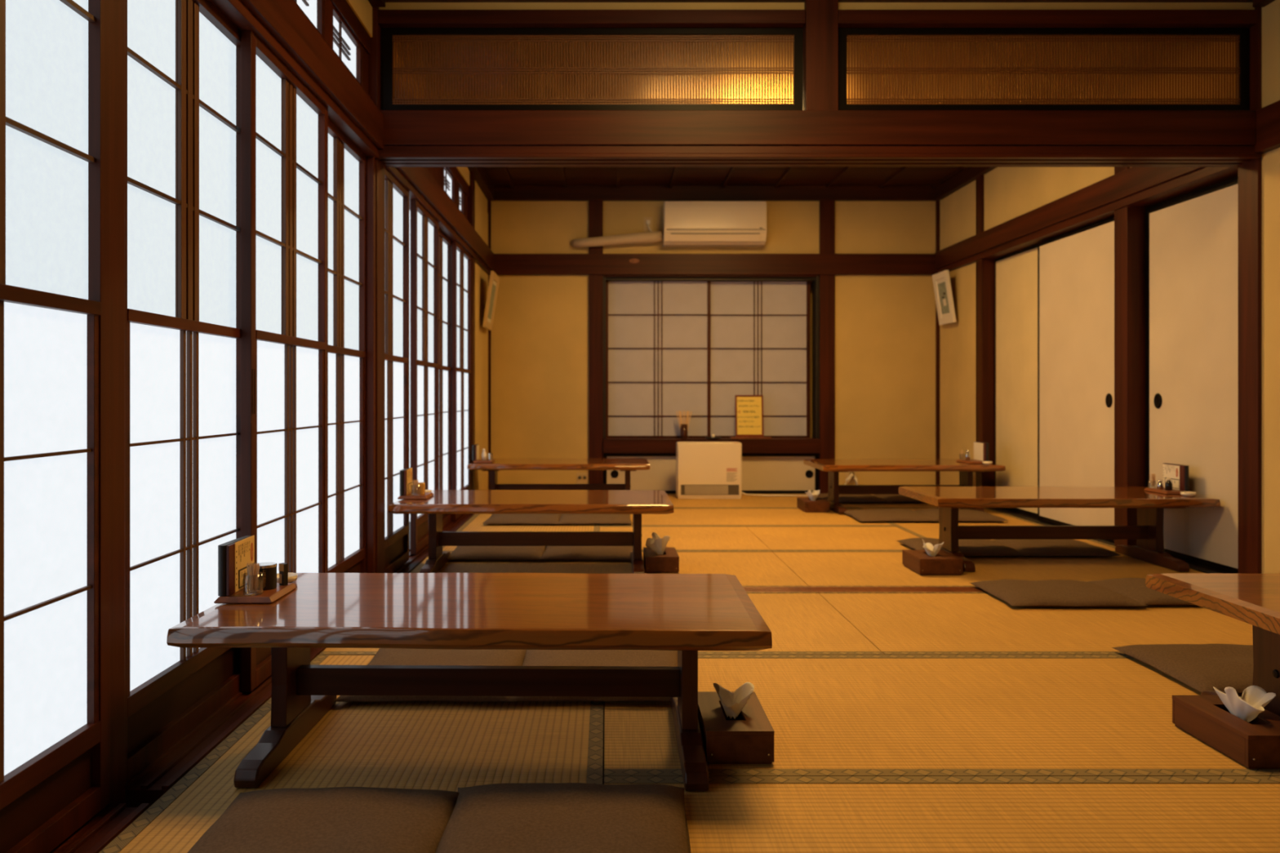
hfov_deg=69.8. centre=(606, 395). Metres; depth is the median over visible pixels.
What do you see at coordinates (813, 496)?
tissue
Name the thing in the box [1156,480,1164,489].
condiment bottle
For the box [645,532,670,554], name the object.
tissue
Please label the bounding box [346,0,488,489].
wall
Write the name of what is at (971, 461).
tray
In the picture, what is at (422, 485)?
spice jar
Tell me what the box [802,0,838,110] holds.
trim
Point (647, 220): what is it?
outlet plate
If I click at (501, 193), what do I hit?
trim
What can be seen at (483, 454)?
condiment bottle
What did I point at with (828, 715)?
mat
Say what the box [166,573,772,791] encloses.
table
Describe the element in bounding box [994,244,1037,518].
door
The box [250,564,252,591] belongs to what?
toothpick
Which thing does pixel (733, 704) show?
tissue
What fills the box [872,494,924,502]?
floor cushion
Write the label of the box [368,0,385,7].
trim
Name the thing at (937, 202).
trim
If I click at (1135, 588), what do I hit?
floor cushion
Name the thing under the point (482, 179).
trim
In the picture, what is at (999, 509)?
trim
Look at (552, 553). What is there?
floor cushion
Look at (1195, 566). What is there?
trim
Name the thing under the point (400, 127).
ceiling beam
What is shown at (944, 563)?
tissue box
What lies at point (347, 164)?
window
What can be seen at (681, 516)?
mat
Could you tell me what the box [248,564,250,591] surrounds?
toothpick
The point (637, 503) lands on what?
table
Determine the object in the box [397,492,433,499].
tray
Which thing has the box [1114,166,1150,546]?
trim
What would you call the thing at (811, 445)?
trim
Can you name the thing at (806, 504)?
tissue box
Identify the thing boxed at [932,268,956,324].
picture
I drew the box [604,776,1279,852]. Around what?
mat
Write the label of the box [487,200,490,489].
trim
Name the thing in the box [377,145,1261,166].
trim
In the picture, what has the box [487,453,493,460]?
spice jar
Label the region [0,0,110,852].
window
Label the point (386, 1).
trim
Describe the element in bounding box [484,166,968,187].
ceiling
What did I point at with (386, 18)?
trim
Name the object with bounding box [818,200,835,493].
trim
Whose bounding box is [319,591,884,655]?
mat
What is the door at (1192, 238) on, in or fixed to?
in the wall at (1011, 193)
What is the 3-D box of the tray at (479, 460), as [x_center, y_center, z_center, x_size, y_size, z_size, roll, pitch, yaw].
[-0.840,0.452,6.290,0.129,0.014,0.179,0,0,0]
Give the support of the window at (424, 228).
in the wall at (362, 9)
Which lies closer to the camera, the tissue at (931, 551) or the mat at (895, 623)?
the mat at (895, 623)
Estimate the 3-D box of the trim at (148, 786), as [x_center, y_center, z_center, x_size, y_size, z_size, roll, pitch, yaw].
[-0.965,0.810,2.786,0.170,0.049,1.888,0,0,0]
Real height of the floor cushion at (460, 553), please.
0.046 m
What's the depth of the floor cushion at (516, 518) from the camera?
5.58 m
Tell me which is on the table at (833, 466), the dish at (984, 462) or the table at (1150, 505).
the dish at (984, 462)
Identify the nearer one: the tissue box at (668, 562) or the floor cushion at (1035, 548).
the tissue box at (668, 562)
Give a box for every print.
[487,284,495,319]
[726,472,737,481]
[937,281,949,314]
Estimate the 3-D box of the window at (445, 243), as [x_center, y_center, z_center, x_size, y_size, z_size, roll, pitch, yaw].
[-0.985,-0.095,5.440,0.030,1.761,0.640,0,0,0]
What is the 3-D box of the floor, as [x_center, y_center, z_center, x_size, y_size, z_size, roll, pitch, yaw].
[0.900,0.873,3.025,4.400,0.075,9.450,0,0,0]
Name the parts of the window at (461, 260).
sash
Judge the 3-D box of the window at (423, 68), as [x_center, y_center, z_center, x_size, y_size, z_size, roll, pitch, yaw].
[-0.060,-1.338,3.800,1.742,0.362,0.030,0,0,0]
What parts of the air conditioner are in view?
panel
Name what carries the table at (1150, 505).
on the mat at (814, 568)
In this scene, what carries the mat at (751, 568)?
on the floor
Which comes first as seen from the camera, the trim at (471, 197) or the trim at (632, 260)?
the trim at (471, 197)
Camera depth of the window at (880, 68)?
3.79 m
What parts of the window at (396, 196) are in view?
sash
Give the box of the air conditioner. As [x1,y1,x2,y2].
[662,200,766,247]
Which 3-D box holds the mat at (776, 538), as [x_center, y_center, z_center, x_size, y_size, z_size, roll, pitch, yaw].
[1.290,0.812,5.095,0.897,0.044,0.887,0,0,0]
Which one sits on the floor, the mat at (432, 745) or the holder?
the mat at (432, 745)
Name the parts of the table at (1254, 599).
leg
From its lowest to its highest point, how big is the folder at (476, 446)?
0.105 m
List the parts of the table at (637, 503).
leg, leg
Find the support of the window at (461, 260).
in the wall at (362, 9)
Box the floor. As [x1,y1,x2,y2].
[408,521,604,784]
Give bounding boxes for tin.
[254,562,276,590]
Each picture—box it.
[482,269,499,330]
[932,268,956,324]
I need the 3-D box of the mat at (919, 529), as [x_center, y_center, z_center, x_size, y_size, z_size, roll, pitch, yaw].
[2.200,0.812,5.535,0.919,0.044,1.767,0,0,0]
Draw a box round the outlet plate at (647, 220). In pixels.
[644,217,652,231]
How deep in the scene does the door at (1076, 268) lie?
5.29 m
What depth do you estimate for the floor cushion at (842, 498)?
6.68 m
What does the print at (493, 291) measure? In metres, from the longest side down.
0.260 x 0.240 x 0.001 m
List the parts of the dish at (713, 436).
dish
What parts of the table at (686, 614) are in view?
leg, leg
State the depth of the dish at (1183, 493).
4.15 m
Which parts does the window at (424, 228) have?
sash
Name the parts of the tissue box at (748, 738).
slotted lid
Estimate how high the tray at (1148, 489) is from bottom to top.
0.014 m
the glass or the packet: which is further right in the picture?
the packet
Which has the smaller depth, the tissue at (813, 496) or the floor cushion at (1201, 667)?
the floor cushion at (1201, 667)
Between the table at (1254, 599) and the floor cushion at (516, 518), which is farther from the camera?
the floor cushion at (516, 518)
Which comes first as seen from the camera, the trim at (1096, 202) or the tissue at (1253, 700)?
the tissue at (1253, 700)
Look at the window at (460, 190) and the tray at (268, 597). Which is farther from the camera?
the window at (460, 190)
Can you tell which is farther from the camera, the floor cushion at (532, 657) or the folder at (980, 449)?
the folder at (980, 449)
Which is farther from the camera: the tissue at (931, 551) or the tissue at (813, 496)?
the tissue at (813, 496)
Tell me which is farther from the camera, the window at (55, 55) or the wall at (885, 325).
the wall at (885, 325)
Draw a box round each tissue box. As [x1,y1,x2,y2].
[643,546,679,573]
[697,692,774,764]
[796,497,829,512]
[902,550,963,575]
[1172,695,1279,768]
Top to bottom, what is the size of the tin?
0.056 m
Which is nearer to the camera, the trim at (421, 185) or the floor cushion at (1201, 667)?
the floor cushion at (1201, 667)
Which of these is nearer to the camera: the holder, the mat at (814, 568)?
the mat at (814, 568)
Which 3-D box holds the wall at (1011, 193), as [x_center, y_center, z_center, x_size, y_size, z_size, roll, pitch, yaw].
[2.812,-0.423,2.950,0.275,2.507,9.100,0,0,0]
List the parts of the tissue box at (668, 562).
slotted lid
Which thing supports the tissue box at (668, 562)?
on the mat at (751, 568)
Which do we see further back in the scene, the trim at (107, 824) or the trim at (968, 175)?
the trim at (968, 175)
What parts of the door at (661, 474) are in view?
recessed pull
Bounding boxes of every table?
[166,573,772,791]
[387,489,673,573]
[466,458,649,489]
[803,458,1005,514]
[897,486,1220,572]
[1145,573,1279,715]
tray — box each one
[213,582,297,604]
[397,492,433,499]
[472,458,495,462]
[955,459,982,463]
[1144,487,1189,494]
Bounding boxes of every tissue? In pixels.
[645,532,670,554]
[713,682,754,719]
[804,489,819,500]
[921,538,943,556]
[1213,685,1275,722]
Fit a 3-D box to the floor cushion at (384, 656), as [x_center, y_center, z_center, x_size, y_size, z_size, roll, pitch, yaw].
[-0.463,0.762,2.559,0.461,0.055,0.488,0,0,0]
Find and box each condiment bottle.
[481,448,486,460]
[964,449,969,460]
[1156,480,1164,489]
[1164,477,1172,490]
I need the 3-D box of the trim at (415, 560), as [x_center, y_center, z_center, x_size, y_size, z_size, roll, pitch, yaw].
[-0.965,0.810,5.128,0.170,0.049,2.515,0,0,0]
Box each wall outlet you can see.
[577,472,587,484]
[644,217,662,235]
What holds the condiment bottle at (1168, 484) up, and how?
on the tray at (1148, 489)
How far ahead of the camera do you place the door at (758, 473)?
7.39 m
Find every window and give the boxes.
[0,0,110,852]
[124,0,240,784]
[240,30,328,692]
[294,0,323,35]
[328,118,366,573]
[332,4,361,84]
[366,155,408,573]
[381,27,802,110]
[410,199,439,554]
[439,229,451,527]
[444,166,454,202]
[451,240,471,520]
[458,185,463,213]
[603,275,819,438]
[838,27,1248,110]
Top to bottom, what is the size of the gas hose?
0.095 m
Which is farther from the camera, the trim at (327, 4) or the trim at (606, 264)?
the trim at (606, 264)
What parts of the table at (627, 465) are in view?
leg, leg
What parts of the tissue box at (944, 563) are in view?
slotted lid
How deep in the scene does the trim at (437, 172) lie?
5.45 m
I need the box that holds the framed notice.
[734,395,763,437]
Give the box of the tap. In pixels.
[844,471,857,484]
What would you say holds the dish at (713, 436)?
on the trim at (811, 445)
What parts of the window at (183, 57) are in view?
sash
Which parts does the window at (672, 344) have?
sash, sash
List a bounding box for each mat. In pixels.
[98,654,603,852]
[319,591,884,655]
[409,551,808,586]
[442,514,599,551]
[600,507,893,525]
[600,525,771,551]
[604,654,1279,776]
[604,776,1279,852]
[666,493,727,507]
[718,493,938,507]
[745,525,919,551]
[772,551,1203,586]
[817,591,1253,654]
[855,507,1115,551]
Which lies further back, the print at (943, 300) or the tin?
the print at (943, 300)
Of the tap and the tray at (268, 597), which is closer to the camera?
the tray at (268, 597)
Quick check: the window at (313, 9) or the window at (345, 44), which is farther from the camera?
the window at (345, 44)
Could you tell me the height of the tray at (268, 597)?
0.014 m
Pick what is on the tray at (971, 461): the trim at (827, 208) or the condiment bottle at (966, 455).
the condiment bottle at (966, 455)
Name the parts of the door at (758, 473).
recessed pull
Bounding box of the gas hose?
[742,482,846,496]
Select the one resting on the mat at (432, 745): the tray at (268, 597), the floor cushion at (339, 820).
the floor cushion at (339, 820)
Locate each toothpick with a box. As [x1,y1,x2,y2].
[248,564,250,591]
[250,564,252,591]
[252,565,253,589]
[254,563,257,591]
[255,565,259,591]
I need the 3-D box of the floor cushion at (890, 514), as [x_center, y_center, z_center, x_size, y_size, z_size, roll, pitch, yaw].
[1.798,0.766,5.875,0.486,0.046,0.469,0,0,0]
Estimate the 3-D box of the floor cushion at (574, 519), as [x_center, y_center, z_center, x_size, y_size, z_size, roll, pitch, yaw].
[-0.070,0.766,5.756,0.460,0.047,0.457,0,0,0]
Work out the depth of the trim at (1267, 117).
3.65 m
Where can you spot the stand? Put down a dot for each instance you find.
(731, 437)
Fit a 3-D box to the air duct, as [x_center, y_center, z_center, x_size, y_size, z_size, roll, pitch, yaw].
[0.079,-1.245,7.298,0.736,0.125,0.114,0,0,4]
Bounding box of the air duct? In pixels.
[570,231,662,247]
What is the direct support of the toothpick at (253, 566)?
in the glass
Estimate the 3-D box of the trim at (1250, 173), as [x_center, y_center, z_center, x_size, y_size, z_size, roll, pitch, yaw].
[2.720,-0.423,3.800,0.120,2.507,0.120,0,0,0]
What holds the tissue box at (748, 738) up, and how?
on the mat at (828, 715)
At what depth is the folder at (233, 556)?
2.06 m
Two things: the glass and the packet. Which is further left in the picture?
the glass
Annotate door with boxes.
[606,456,675,490]
[742,456,814,490]
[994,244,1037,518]
[1037,217,1114,542]
[1145,176,1238,573]
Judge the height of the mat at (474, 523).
0.044 m
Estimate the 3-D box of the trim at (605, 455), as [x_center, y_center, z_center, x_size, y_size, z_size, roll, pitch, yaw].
[0.841,0.646,7.385,1.736,0.367,0.030,0,0,0]
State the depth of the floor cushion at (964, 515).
5.72 m
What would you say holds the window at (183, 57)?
in the wall at (362, 9)
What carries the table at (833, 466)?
on the mat at (919, 529)
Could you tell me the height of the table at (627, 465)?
0.330 m
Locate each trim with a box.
[49,803,149,852]
[105,0,124,807]
[124,648,325,807]
[209,0,383,157]
[323,0,368,93]
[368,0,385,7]
[368,7,384,573]
[377,9,1257,27]
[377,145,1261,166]
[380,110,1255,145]
[384,165,493,275]
[385,0,1252,2]
[394,514,474,573]
[426,166,467,218]
[466,166,493,199]
[467,171,475,489]
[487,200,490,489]
[488,185,939,200]
[488,253,937,276]
[588,200,603,484]
[603,437,820,453]
[603,453,818,493]
[629,258,639,262]
[742,586,986,591]
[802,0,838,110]
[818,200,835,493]
[934,165,1238,273]
[935,166,997,199]
[935,200,939,484]
[975,174,995,486]
[986,507,1114,546]
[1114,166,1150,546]
[1177,558,1230,573]
[1238,7,1262,573]
[1252,0,1275,7]
[1253,100,1279,153]
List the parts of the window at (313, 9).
frame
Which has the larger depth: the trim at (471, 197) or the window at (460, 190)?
the trim at (471, 197)
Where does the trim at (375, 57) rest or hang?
attached to the wall at (362, 9)
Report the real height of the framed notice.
0.338 m
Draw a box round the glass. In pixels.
[243,573,263,595]
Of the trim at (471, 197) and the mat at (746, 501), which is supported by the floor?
the mat at (746, 501)
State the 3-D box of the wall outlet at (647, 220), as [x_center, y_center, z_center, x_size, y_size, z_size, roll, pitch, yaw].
[0.375,-1.351,7.345,0.155,0.164,0.047,0,0,7]
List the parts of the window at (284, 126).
sash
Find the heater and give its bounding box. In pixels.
[675,441,742,498]
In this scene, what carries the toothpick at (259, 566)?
in the glass
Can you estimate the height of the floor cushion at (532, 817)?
0.054 m
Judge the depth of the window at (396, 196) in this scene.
4.04 m
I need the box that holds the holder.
[680,423,687,439]
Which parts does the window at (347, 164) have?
sash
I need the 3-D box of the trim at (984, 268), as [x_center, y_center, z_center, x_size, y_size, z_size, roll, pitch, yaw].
[2.720,-0.423,6.545,0.120,2.507,0.110,0,0,0]
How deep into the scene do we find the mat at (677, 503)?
6.71 m
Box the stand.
[729,436,772,439]
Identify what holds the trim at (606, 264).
attached to the wall at (885, 325)
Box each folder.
[217,535,254,596]
[400,467,412,496]
[472,444,479,460]
[973,441,988,461]
[1162,462,1188,491]
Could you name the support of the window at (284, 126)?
in the wall at (362, 9)
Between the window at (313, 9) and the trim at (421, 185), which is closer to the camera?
the window at (313, 9)
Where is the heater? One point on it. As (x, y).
(704, 469)
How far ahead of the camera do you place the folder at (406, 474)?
4.06 m
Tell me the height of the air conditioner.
0.337 m
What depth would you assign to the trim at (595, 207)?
7.35 m
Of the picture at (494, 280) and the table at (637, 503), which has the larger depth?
the picture at (494, 280)
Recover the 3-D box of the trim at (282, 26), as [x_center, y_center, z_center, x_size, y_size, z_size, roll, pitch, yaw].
[-0.968,-1.214,1.065,0.125,0.493,5.330,0,0,0]
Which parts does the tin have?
lid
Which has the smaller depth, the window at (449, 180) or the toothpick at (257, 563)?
the toothpick at (257, 563)
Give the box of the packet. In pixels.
[278,563,288,586]
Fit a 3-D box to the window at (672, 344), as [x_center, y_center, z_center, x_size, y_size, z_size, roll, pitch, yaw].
[0.841,-0.306,7.440,1.740,1.312,0.140,0,0,0]
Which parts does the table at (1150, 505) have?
leg, leg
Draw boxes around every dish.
[276,572,297,582]
[705,434,720,439]
[982,461,992,464]
[1180,491,1196,496]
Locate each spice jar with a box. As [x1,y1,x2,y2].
[417,482,425,493]
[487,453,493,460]
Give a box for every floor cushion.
[186,786,458,852]
[333,648,526,702]
[435,782,690,852]
[448,546,546,559]
[482,513,561,524]
[506,649,677,702]
[540,546,632,559]
[558,514,632,524]
[817,493,888,502]
[844,508,934,521]
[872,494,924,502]
[895,537,1027,556]
[913,508,1007,521]
[969,579,1148,606]
[991,539,1122,556]
[1086,577,1194,604]
[1111,644,1253,693]
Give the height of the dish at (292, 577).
0.018 m
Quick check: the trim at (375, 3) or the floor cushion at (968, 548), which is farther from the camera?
the floor cushion at (968, 548)
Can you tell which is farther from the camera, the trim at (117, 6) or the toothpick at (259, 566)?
the toothpick at (259, 566)
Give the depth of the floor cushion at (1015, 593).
3.46 m
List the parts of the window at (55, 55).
sash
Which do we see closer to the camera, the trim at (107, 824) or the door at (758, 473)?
the trim at (107, 824)
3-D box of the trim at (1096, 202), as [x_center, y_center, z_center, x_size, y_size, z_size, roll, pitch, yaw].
[2.716,-1.056,5.607,0.168,0.178,3.485,0,0,0]
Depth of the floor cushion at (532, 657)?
2.56 m
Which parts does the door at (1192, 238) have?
recessed pull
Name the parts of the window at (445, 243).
sash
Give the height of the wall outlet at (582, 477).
0.100 m
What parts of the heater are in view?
control panel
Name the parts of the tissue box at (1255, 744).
slotted lid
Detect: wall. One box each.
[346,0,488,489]
[490,200,935,484]
[939,0,1279,573]
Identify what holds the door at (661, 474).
in the wall at (885, 325)
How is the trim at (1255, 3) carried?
attached to the wall at (1011, 193)
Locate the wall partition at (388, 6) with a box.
[378,2,1254,9]
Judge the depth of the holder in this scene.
7.33 m
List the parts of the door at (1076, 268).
recessed pull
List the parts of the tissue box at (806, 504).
slotted lid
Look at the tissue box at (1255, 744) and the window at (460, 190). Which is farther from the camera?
the window at (460, 190)
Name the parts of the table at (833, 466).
leg, leg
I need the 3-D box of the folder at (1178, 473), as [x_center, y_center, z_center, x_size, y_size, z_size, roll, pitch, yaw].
[2.684,0.385,4.323,0.028,0.118,0.164,0,0,-2]
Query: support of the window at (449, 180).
in the wall at (362, 9)
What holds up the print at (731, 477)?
on the heater
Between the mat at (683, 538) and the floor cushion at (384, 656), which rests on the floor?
the mat at (683, 538)

